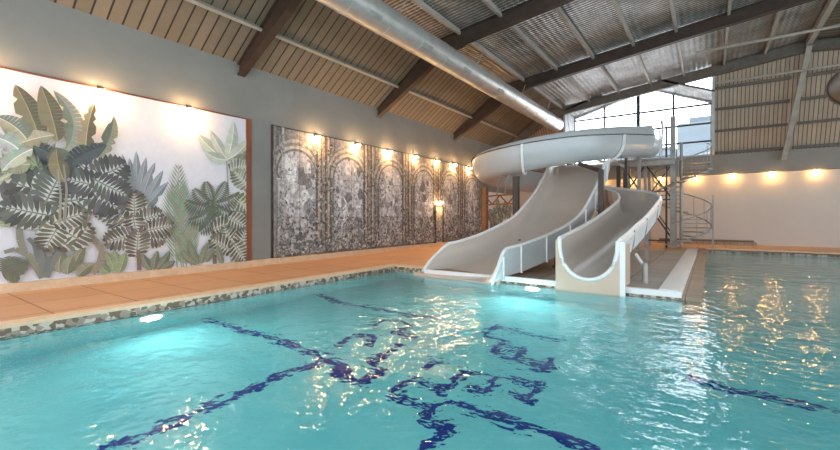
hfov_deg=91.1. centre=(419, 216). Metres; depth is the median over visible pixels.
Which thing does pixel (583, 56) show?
ceiling
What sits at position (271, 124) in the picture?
trim
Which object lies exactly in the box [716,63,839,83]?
conduit pipe
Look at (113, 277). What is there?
baseboard
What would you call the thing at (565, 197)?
slide
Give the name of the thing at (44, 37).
wall
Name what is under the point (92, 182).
mural
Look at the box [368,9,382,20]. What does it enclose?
air duct
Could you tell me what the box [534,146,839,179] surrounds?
trim
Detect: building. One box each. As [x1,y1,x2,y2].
[618,147,675,159]
[677,115,709,155]
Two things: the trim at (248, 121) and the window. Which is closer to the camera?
the trim at (248, 121)
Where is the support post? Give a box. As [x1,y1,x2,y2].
[635,253,648,283]
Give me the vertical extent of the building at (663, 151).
13.300 m
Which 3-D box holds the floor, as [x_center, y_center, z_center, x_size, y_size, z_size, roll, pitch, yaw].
[10.043,2.285,8.342,29.760,1.630,31.200,0,0,35]
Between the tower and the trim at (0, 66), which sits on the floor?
the tower
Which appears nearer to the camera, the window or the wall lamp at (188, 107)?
the wall lamp at (188, 107)
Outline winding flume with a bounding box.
[471,125,662,295]
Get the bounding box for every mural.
[0,68,246,283]
[273,126,482,257]
[488,192,511,228]
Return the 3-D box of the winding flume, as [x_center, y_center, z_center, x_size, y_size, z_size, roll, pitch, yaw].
[5.152,-1.125,15.573,6.923,5.950,13.179,0,0,30]
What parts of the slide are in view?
panel, landing post, landing post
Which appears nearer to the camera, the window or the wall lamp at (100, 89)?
the wall lamp at (100, 89)
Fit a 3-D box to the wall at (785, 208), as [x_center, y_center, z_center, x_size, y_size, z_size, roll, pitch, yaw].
[19.114,-0.325,21.248,29.760,4.050,0.350,0,0,35]
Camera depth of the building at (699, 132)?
50.06 m
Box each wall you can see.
[0,0,511,259]
[520,169,839,247]
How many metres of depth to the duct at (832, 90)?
14.00 m
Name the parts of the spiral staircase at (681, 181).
post, newel post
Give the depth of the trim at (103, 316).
7.83 m
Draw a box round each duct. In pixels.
[316,0,563,131]
[825,71,839,105]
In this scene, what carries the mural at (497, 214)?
attached to the wall at (44, 37)
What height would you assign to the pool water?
1.400 m
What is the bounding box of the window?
[574,90,711,164]
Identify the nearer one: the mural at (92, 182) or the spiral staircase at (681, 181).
the mural at (92, 182)
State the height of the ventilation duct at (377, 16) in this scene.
1.510 m
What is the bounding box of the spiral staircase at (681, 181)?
[652,142,713,247]
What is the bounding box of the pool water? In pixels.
[0,252,839,449]
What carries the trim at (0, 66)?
attached to the wall at (44, 37)
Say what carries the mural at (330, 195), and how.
attached to the wall at (44, 37)
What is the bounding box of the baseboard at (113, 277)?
[0,241,451,293]
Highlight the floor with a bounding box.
[0,242,839,328]
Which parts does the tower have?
tower post, tower post, guard rail, tower post, grab handle, tower post, tower post, tower post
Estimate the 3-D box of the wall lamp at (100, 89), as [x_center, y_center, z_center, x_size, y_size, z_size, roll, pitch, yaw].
[-7.251,-2.910,9.374,0.235,0.180,0.166,0,0,35]
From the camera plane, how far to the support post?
9.32 m
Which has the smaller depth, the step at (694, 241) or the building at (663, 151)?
the step at (694, 241)
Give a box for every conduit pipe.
[696,24,839,53]
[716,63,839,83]
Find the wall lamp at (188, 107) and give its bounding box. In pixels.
[186,105,193,110]
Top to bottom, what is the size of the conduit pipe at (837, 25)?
0.120 m
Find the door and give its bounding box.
[434,205,443,242]
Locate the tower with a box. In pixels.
[617,116,678,247]
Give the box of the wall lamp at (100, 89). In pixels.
[97,85,105,92]
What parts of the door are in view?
panel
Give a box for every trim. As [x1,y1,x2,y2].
[0,66,245,118]
[0,250,839,336]
[246,118,251,260]
[271,124,472,257]
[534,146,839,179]
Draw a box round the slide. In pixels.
[414,159,624,284]
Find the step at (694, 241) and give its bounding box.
[657,238,756,245]
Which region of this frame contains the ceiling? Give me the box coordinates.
[48,0,839,164]
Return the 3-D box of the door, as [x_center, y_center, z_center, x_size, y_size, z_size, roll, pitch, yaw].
[0.964,0.360,21.171,0.110,1.920,0.790,0,0,35]
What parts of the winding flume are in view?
exit panel, cantilever arm, panel, corner trim, panel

